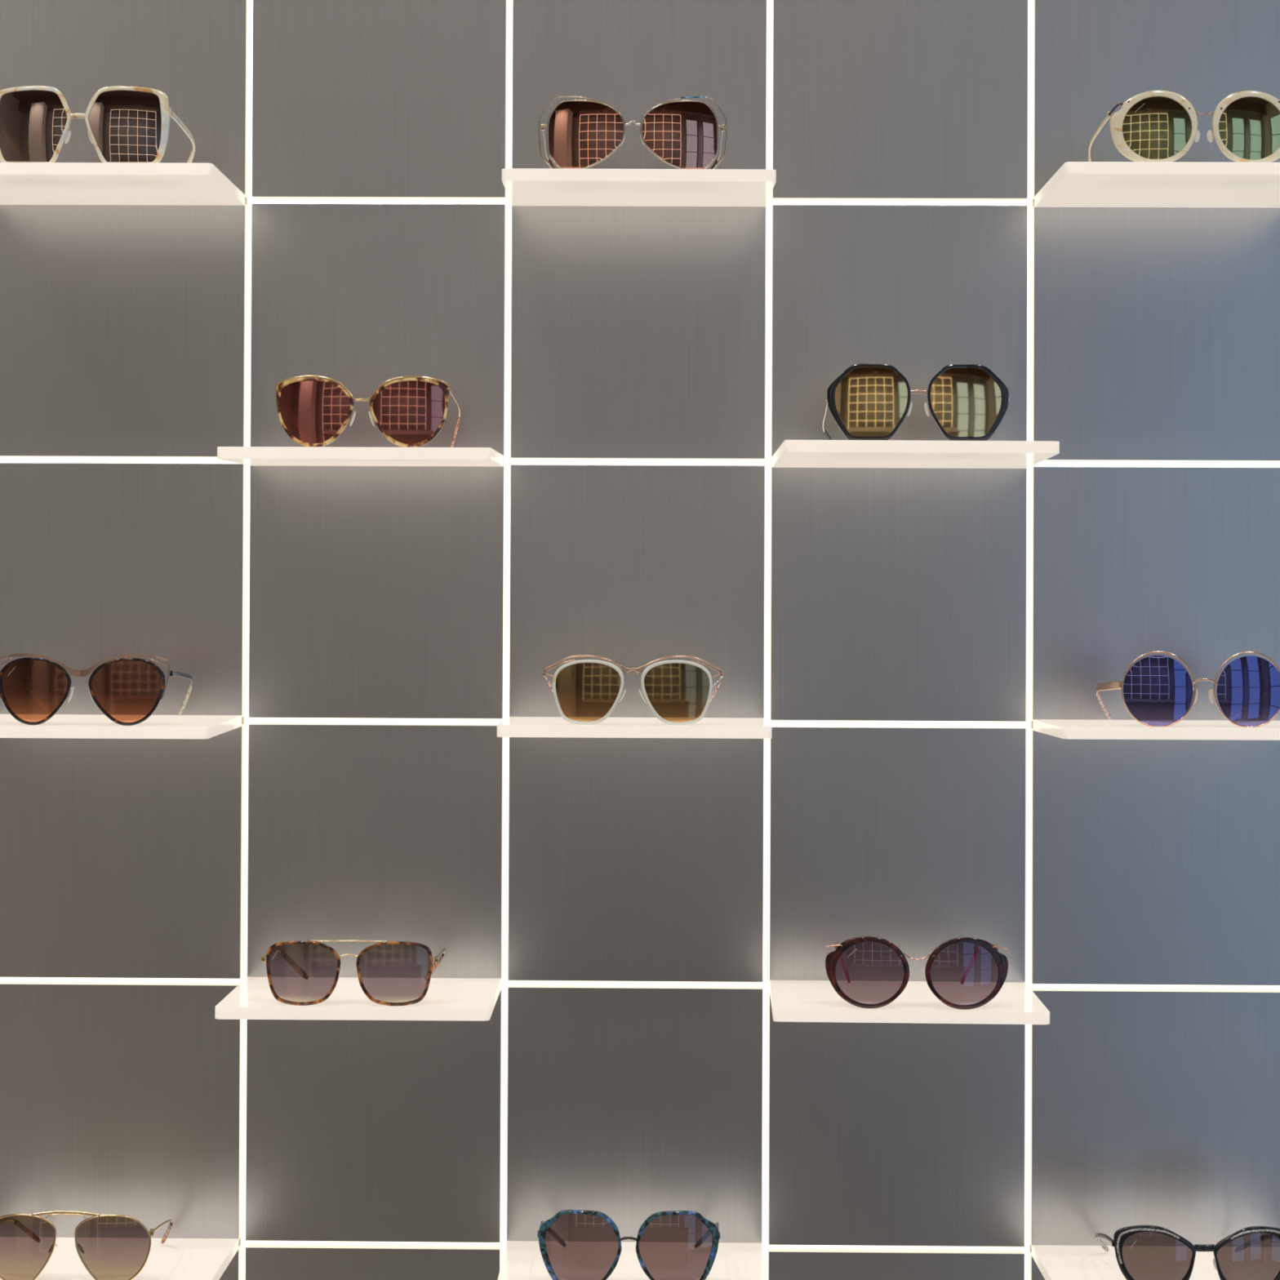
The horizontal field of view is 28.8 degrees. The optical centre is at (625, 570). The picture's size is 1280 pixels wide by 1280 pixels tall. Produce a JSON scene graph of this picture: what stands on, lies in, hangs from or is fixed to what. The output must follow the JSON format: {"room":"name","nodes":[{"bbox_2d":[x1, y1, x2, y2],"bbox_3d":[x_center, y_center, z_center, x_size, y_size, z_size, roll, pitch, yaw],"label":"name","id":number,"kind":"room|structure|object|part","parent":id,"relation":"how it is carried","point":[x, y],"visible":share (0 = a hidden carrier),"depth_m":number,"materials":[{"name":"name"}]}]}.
{"room":"shop","nodes":[
{"label":"shop","id":0,"kind":"room"},
{"bbox_2d":[0,0,1279,1279],"bbox_3d":[0.011,-0.228,2.044,5.200,3.700,0.080,0,-1,1],"label":"wall","id":1,"kind":"structure","parent":0,"point":[637,332],"depth_m":2.00,"materials":[{"name":"grey paint"}]},
{"bbox_2d":[0,456,238,463],"bbox_3d":[-0.410,-0.090,2.021,0.204,0.006,0.004,0,-1,1],"label":"light strip","id":2,"kind":"object","parent":1,"relation":"attached to","point":[2,459],"visible":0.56,"depth_m":2.02,"materials":[{"name":"white plastic"}]},
{"bbox_2d":[0,1237,238,1279],"bbox_3d":[-0.414,0.539,1.927,0.205,0.009,0.150,0,-1,1],"label":"display shelf","id":3,"kind":"object","parent":1,"relation":"attached to","point":[176,1259],"visible":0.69,"depth_m":1.93,"materials":[{"name":"white plastic"}]},
{"bbox_2d":[0,1210,173,1279],"bbox_3d":[-0.418,0.507,1.920,0.129,0.056,0.122,0,-1,1],"label":"sunglasses","id":4,"kind":"object","parent":3,"relation":"on","point":[109,1246],"visible":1,"depth_m":1.86,"materials":[{"name":"brown glass"}]},
{"bbox_2d":[0,714,241,738],"bbox_3d":[-0.412,0.120,1.931,0.205,0.009,0.150,0,0,1],"label":"display shelf","id":5,"kind":"object","parent":1,"relation":"attached to","point":[60,726],"visible":0.97,"depth_m":1.86,"materials":[{"name":"white plastic"}]},
{"bbox_2d":[0,653,192,725],"bbox_3d":[-0.407,0.089,1.924,0.137,0.055,0.123,0,0,1],"label":"sunglasses","id":6,"kind":"object","parent":5,"relation":"on","point":[127,691],"visible":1,"depth_m":1.86,"materials":[{"name":"black"}]},
{"bbox_2d":[0,977,242,983],"bbox_3d":[-0.412,0.330,2.017,0.204,0.006,0.004,0,-1,1],"label":"light strip","id":7,"kind":"object","parent":1,"relation":"attached to","point":[62,980],"visible":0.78,"depth_m":2.02,"materials":[{"name":"white plastic"}]},
{"bbox_3d":[-0.412,0.435,2.010,0.204,0.204,0.013,0,-1,1],"label":"wall panel","id":8,"kind":"part","parent":1,"relation":"part of","materials":[{"name":"grey metal"}]},
{"bbox_3d":[-0.411,0.225,2.012,0.204,0.204,0.013,0,-1,1],"label":"wall panel","id":9,"kind":"part","parent":1,"relation":"part of","materials":[{"name":"grey metal"}]},
{"bbox_2d":[0,162,244,205],"bbox_3d":[-0.410,-0.300,1.936,0.205,0.009,0.150,0,0,1],"label":"display shelf","id":10,"kind":"object","parent":1,"relation":"attached to","point":[193,184],"visible":1,"depth_m":1.91,"materials":[{"name":"white plastic"}]},
{"bbox_2d":[0,85,195,162],"bbox_3d":[-0.410,-0.334,1.929,0.146,0.060,0.123,0,0,1],"label":"sunglasses","id":11,"kind":"object","parent":10,"relation":"on","point":[124,123],"visible":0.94,"depth_m":1.87,"materials":[{"name":"white plastic"}]},
{"bbox_3d":[-0.410,0.015,2.014,0.204,0.204,0.013,0,-1,1],"label":"wall panel","id":12,"kind":"part","parent":1,"relation":"part of","materials":[{"name":"grey metal"}]},
{"bbox_3d":[-0.409,-0.195,2.016,0.204,0.204,0.013,0,-1,1],"label":"wall panel","id":13,"kind":"part","parent":1,"relation":"part of","materials":[{"name":"grey metal"}]},
{"bbox_3d":[-0.409,-0.405,2.018,0.204,0.204,0.013,0,-1,1],"label":"wall panel","id":14,"kind":"part","parent":1,"relation":"part of","materials":[{"name":"grey metal"}]},
{"bbox_3d":[-0.413,0.645,2.007,0.204,0.204,0.013,0,-1,1],"label":"wall panel","id":15,"kind":"part","parent":1,"relation":"part of","materials":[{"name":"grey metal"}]},
{"bbox_2d":[240,0,253,1279],"bbox_3d":[-0.306,0.121,2.017,0.006,1.680,0.004,0,-1,1],"label":"light strip","id":16,"kind":"object","parent":1,"relation":"attached to","point":[250,198],"visible":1,"depth_m":2.02,"materials":[{"name":"white plastic"}]},
{"bbox_2d":[214,977,501,1021],"bbox_3d":[-0.203,0.330,1.926,0.205,0.009,0.150,0,-1,1],"label":"display shelf","id":17,"kind":"object","parent":1,"relation":"attached to","point":[470,999],"visible":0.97,"depth_m":1.86,"materials":[{"name":"white plastic"}]},
{"bbox_2d":[261,940,445,1006],"bbox_3d":[-0.206,0.301,1.919,0.133,0.049,0.122,0,-1,1],"label":"sunglasses","id":18,"kind":"object","parent":17,"relation":"on","point":[389,973],"visible":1,"depth_m":1.86,"materials":[{"name":"gold metal"}]},
{"bbox_2d":[217,446,503,466],"bbox_3d":[-0.201,-0.088,1.931,0.205,0.010,0.150,0,0,1],"label":"display shelf","id":19,"kind":"object","parent":1,"relation":"attached to","point":[248,455],"visible":1,"depth_m":1.86,"materials":[{"name":"white plastic"}]},
{"bbox_2d":[275,374,460,447],"bbox_3d":[-0.196,-0.119,1.923,0.134,0.056,0.124,0,0,1],"label":"sunglasses","id":20,"kind":"object","parent":19,"relation":"on","point":[408,411],"visible":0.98,"depth_m":1.86,"materials":[{"name":"gold metal"}]},
{"bbox_3d":[-0.203,0.646,2.005,0.204,0.204,0.013,0,-1,1],"label":"wall panel","id":21,"kind":"part","parent":1,"relation":"part of","materials":[{"name":"grey metal"}]},
{"bbox_2d":[247,1240,500,1246],"bbox_3d":[-0.203,0.541,2.011,0.204,0.006,0.004,0,-1,1],"label":"light strip","id":22,"kind":"object","parent":1,"relation":"attached to","point":[282,1242],"visible":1,"depth_m":2.01,"materials":[{"name":"white plastic"}]},
{"bbox_3d":[-0.202,0.436,2.007,0.204,0.204,0.013,0,-1,1],"label":"wall panel","id":23,"kind":"part","parent":1,"relation":"part of","materials":[{"name":"grey metal"}]},
{"bbox_3d":[-0.201,0.226,2.009,0.204,0.204,0.013,0,-1,1],"label":"wall panel","id":24,"kind":"part","parent":1,"relation":"part of","materials":[{"name":"grey metal"}]},
{"bbox_3d":[-0.201,0.016,2.011,0.204,0.204,0.013,0,-1,1],"label":"wall panel","id":25,"kind":"part","parent":1,"relation":"part of","materials":[{"name":"grey metal"}]},
{"bbox_2d":[250,717,503,724],"bbox_3d":[-0.201,0.121,2.016,0.204,0.006,0.004,0,-1,1],"label":"light strip","id":26,"kind":"object","parent":1,"relation":"attached to","point":[253,720],"visible":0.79,"depth_m":2.01,"materials":[{"name":"white plastic"}]},
{"bbox_3d":[-0.200,-0.194,2.013,0.204,0.204,0.013,0,-1,1],"label":"wall panel","id":27,"kind":"part","parent":1,"relation":"part of","materials":[{"name":"grey metal"}]},
{"bbox_3d":[-0.199,-0.404,2.016,0.204,0.204,0.013,0,-1,1],"label":"wall panel","id":28,"kind":"part","parent":1,"relation":"part of","materials":[{"name":"grey metal"}]},
{"bbox_2d":[253,198,506,206],"bbox_3d":[-0.199,-0.299,2.020,0.204,0.006,0.004,0,-1,1],"label":"light strip","id":29,"kind":"object","parent":1,"relation":"attached to","point":[299,201],"visible":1,"depth_m":2.02,"materials":[{"name":"white plastic"}]},
{"bbox_2d":[500,0,512,1266],"bbox_3d":[-0.096,0.122,2.014,0.006,1.680,0.004,0,-1,1],"label":"light strip","id":30,"kind":"object","parent":1,"relation":"attached to","point":[508,460],"visible":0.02,"depth_m":2.01,"materials":[{"name":"white plastic"}]},
{"bbox_2d":[497,1240,767,1279],"bbox_3d":[0.006,0.541,1.921,0.205,0.009,0.150,0,-1,1],"label":"display shelf","id":31,"kind":"object","parent":1,"relation":"attached to","point":[522,1260],"visible":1,"depth_m":1.93,"materials":[{"name":"white plastic"}]},
{"bbox_2d":[537,1209,719,1279],"bbox_3d":[0.003,0.507,1.914,0.138,0.059,0.122,0,-1,1],"label":"sunglasses","id":32,"kind":"object","parent":31,"relation":"on","point":[575,1244],"visible":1,"depth_m":1.85,"materials":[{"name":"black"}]},
{"bbox_2d":[497,716,771,738],"bbox_3d":[0.008,0.121,1.926,0.205,0.009,0.150,0,-1,1],"label":"display shelf","id":33,"kind":"object","parent":1,"relation":"attached to","point":[512,726],"visible":1,"depth_m":1.85,"materials":[{"name":"white plastic"}]},
{"bbox_2d":[541,654,724,725],"bbox_3d":[0.006,0.090,1.918,0.137,0.053,0.122,0,-1,1],"label":"sunglasses","id":34,"kind":"object","parent":33,"relation":"on","point":[585,691],"visible":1,"depth_m":1.86,"materials":[{"name":"brown metal"}]},
{"bbox_3d":[0.008,0.437,2.004,0.204,0.204,0.013,0,-1,1],"label":"wall panel","id":35,"kind":"part","parent":1,"relation":"part of","materials":[{"name":"grey metal"}]},
{"bbox_2d":[508,980,762,986],"bbox_3d":[0.008,0.332,2.011,0.204,0.006,0.004,0,-1,1],"label":"light strip","id":36,"kind":"object","parent":1,"relation":"attached to","point":[557,983],"visible":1,"depth_m":2.01,"materials":[{"name":"white plastic"}]},
{"bbox_3d":[0.009,0.227,2.006,0.204,0.204,0.013,0,-1,1],"label":"wall panel","id":37,"kind":"part","parent":1,"relation":"part of","materials":[{"name":"grey metal"}]},
{"bbox_3d":[0.009,0.017,2.008,0.204,0.204,0.013,0,-1,1],"label":"wall panel","id":38,"kind":"part","parent":1,"relation":"part of","materials":[{"name":"grey metal"}]},
{"bbox_2d":[511,458,764,465],"bbox_3d":[0.010,-0.088,2.015,0.204,0.006,0.004,0,-1,1],"label":"light strip","id":39,"kind":"object","parent":1,"relation":"attached to","point":[514,461],"visible":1,"depth_m":2.01,"materials":[{"name":"white plastic"}]},
{"bbox_3d":[0.010,-0.193,2.011,0.204,0.204,0.013,0,-1,1],"label":"wall panel","id":40,"kind":"part","parent":1,"relation":"part of","materials":[{"name":"grey metal"}]},
{"bbox_2d":[502,168,776,206],"bbox_3d":[0.010,-0.296,1.930,0.205,0.010,0.150,0,1,0],"label":"display shelf","id":41,"kind":"object","parent":1,"relation":"attached to","point":[522,186],"visible":1,"depth_m":1.89,"materials":[{"name":"white plastic"}]},
{"bbox_2d":[537,95,727,168],"bbox_3d":[0.006,-0.327,1.922,0.142,0.061,0.124,0,1,0],"label":"sunglasses","id":42,"kind":"object","parent":41,"relation":"on","point":[581,134],"visible":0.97,"depth_m":1.86,"materials":[{"name":"brown glass"}]},
{"bbox_3d":[0.011,-0.403,2.013,0.204,0.204,0.013,0,-1,1],"label":"wall panel","id":43,"kind":"part","parent":1,"relation":"part of","materials":[{"name":"grey metal"}]},
{"bbox_2d":[761,0,773,1279],"bbox_3d":[0.114,0.123,2.012,0.006,1.680,0.004,0,-1,1],"label":"light strip","id":44,"kind":"object","parent":1,"relation":"attached to","point":[767,460],"visible":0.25,"depth_m":2.01,"materials":[{"name":"white plastic"}]},
{"bbox_2d":[768,1243,1022,1250],"bbox_3d":[0.217,0.543,2.006,0.204,0.006,0.004,0,-1,1],"label":"light strip","id":45,"kind":"object","parent":1,"relation":"attached to","point":[790,1246],"visible":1,"depth_m":2.00,"materials":[{"name":"white plastic"}]},
{"bbox_3d":[0.217,0.648,1.999,0.204,0.204,0.013,0,-1,1],"label":"wall panel","id":46,"kind":"part","parent":1,"relation":"part of","materials":[{"name":"grey metal"}]},
{"bbox_3d":[0.218,0.438,2.001,0.204,0.204,0.013,0,-1,1],"label":"wall panel","id":47,"kind":"part","parent":1,"relation":"part of","materials":[{"name":"grey metal"}]},
{"bbox_2d":[770,720,1023,727],"bbox_3d":[0.219,0.123,2.010,0.204,0.006,0.004,0,-1,1],"label":"light strip","id":48,"kind":"object","parent":1,"relation":"attached to","point":[773,722],"visible":0.86,"depth_m":2.01,"materials":[{"name":"white plastic"}]},
{"bbox_3d":[0.218,0.228,2.003,0.204,0.204,0.013,0,-1,1],"label":"wall panel","id":49,"kind":"part","parent":1,"relation":"part of","materials":[{"name":"grey metal"}]},
{"bbox_2d":[772,200,1025,205],"bbox_3d":[0.221,-0.297,2.015,0.204,0.006,0.004,0,-1,1],"label":"light strip","id":50,"kind":"object","parent":1,"relation":"attached to","point":[1003,202],"visible":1,"depth_m":2.01,"materials":[{"name":"white plastic"}]},
{"bbox_3d":[0.220,0.018,2.006,0.204,0.204,0.013,0,-1,1],"label":"wall panel","id":51,"kind":"part","parent":1,"relation":"part of","materials":[{"name":"grey metal"}]},
{"bbox_3d":[0.220,-0.192,2.008,0.204,0.204,0.013,0,-1,1],"label":"wall panel","id":52,"kind":"part","parent":1,"relation":"part of","materials":[{"name":"grey metal"}]},
{"bbox_3d":[0.221,-0.402,2.010,0.204,0.204,0.013,0,-1,1],"label":"wall panel","id":53,"kind":"part","parent":1,"relation":"part of","materials":[{"name":"grey metal"}]},
{"bbox_2d":[769,980,1049,1024],"bbox_3d":[0.215,0.332,1.921,0.205,0.009,0.150,0,-1,2],"label":"display shelf","id":54,"kind":"object","parent":1,"relation":"attached to","point":[792,1001],"visible":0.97,"depth_m":1.86,"materials":[{"name":"white plastic"}]},
{"bbox_2d":[825,936,1008,1009],"bbox_3d":[0.220,0.300,1.913,0.136,0.054,0.123,0,-1,2],"label":"sunglasses","id":55,"kind":"object","parent":54,"relation":"on","point":[962,973],"visible":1,"depth_m":1.85,"materials":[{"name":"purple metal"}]},
{"bbox_3d":[0.155,0.280,1.862,0.011,0.003,0.004,0,-1,2],"label":"arm","id":56,"kind":"part","parent":55,"relation":"part of"},
{"bbox_3d":[0.280,0.281,1.857,0.011,0.003,0.004,0,-1,2],"label":"arm","id":57,"kind":"part","parent":55,"relation":"part of"},
{"bbox_2d":[772,440,1059,468],"bbox_3d":[0.220,-0.090,1.925,0.205,0.009,0.150,0,-2,0],"label":"display shelf","id":58,"kind":"object","parent":1,"relation":"attached to","point":[911,454],"visible":1,"depth_m":1.86,"materials":[{"name":"white plastic"}]},
{"bbox_2d":[822,364,1009,440],"bbox_3d":[0.219,-0.124,1.918,0.138,0.064,0.123,0,-2,0],"label":"sunglasses","id":59,"kind":"object","parent":58,"relation":"on","point":[866,402],"visible":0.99,"depth_m":1.86,"materials":[{"name":"gold metal"}]},
{"bbox_2d":[1022,0,1032,1279],"bbox_3d":[0.324,0.124,2.009,0.006,1.680,0.004,0,-1,1],"label":"light strip","id":60,"kind":"object","parent":1,"relation":"attached to","point":[1028,202],"visible":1,"depth_m":2.01,"materials":[{"name":"white plastic"}]},
{"bbox_3d":[0.427,0.649,1.996,0.204,0.204,0.013,0,-1,1],"label":"wall panel","id":61,"kind":"part","parent":1,"relation":"part of","materials":[{"name":"grey metal"}]},
{"bbox_2d":[1031,1244,1220,1279],"bbox_3d":[0.426,0.543,1.915,0.205,0.009,0.150,0,-1,1],"label":"display shelf","id":62,"kind":"object","parent":1,"relation":"attached to","point":[1055,1262],"visible":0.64,"depth_m":1.94,"materials":[{"name":"white plastic"}]},
{"bbox_2d":[1094,1225,1279,1279],"bbox_3d":[0.431,0.513,1.908,0.134,0.051,0.122,0,-1,1],"label":"sunglasses","id":63,"kind":"object","parent":62,"relation":"on","point":[1142,1252],"visible":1,"depth_m":1.85,"materials":[{"name":"black"}]},
{"bbox_3d":[0.428,0.439,1.998,0.204,0.204,0.013,0,-1,1],"label":"wall panel","id":64,"kind":"part","parent":1,"relation":"part of","materials":[{"name":"grey metal"}]},
{"bbox_2d":[1030,982,1279,990],"bbox_3d":[0.428,0.334,2.005,0.204,0.006,0.004,0,-1,1],"label":"light strip","id":65,"kind":"object","parent":1,"relation":"attached to","point":[1051,986],"visible":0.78,"depth_m":2.00,"materials":[{"name":"white plastic"}]},
{"bbox_3d":[0.428,0.229,2.000,0.204,0.204,0.013,0,-1,1],"label":"wall panel","id":66,"kind":"part","parent":1,"relation":"part of","materials":[{"name":"grey metal"}]},
{"bbox_3d":[0.429,0.019,2.003,0.204,0.204,0.013,0,-1,1],"label":"wall panel","id":67,"kind":"part","parent":1,"relation":"part of","materials":[{"name":"grey metal"}]},
{"bbox_2d":[1031,460,1279,467],"bbox_3d":[0.430,-0.086,2.010,0.204,0.006,0.004,0,-1,1],"label":"light strip","id":68,"kind":"object","parent":1,"relation":"attached to","point":[1045,463],"visible":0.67,"depth_m":2.01,"materials":[{"name":"white plastic"}]},
{"bbox_3d":[0.430,-0.191,2.005,0.204,0.204,0.013,0,-1,1],"label":"wall panel","id":69,"kind":"part","parent":1,"relation":"part of","materials":[{"name":"grey metal"}]},
{"bbox_2d":[1032,719,1279,740],"bbox_3d":[0.428,0.122,1.920,0.205,0.009,0.150,0,-1,1],"label":"display shelf","id":70,"kind":"object","parent":1,"relation":"attached to","point":[1060,728],"visible":0.97,"depth_m":1.85,"materials":[{"name":"white plastic"}]},
{"bbox_2d":[1096,650,1279,727],"bbox_3d":[0.432,0.089,1.913,0.132,0.059,0.122,0,-1,1],"label":"sunglasses","id":71,"kind":"object","parent":70,"relation":"on","point":[1157,691],"visible":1,"depth_m":1.85,"materials":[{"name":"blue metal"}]},
{"bbox_3d":[0.431,-0.401,2.007,0.204,0.204,0.013,0,-1,1],"label":"wall panel","id":72,"kind":"part","parent":1,"relation":"part of","materials":[{"name":"grey metal"}]},
{"bbox_2d":[1034,161,1279,208],"bbox_3d":[0.430,-0.298,1.924,0.205,0.009,0.150,0,-1,1],"label":"display shelf","id":73,"kind":"object","parent":1,"relation":"attached to","point":[1075,184],"visible":1,"depth_m":1.90,"materials":[{"name":"white plastic"}]},
{"bbox_2d":[1088,89,1279,162],"bbox_3d":[0.433,-0.331,1.917,0.144,0.057,0.123,0,-1,1],"label":"sunglasses","id":74,"kind":"object","parent":73,"relation":"on","point":[1157,125],"visible":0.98,"depth_m":1.86,"materials":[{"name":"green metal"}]},
{"bbox_3d":[0.367,-0.346,1.865,0.011,0.009,0.002,0,-1,14],"label":"arm","id":75,"kind":"part","parent":74,"relation":"part of","materials":[{"name":"grey metal"}]}
]}

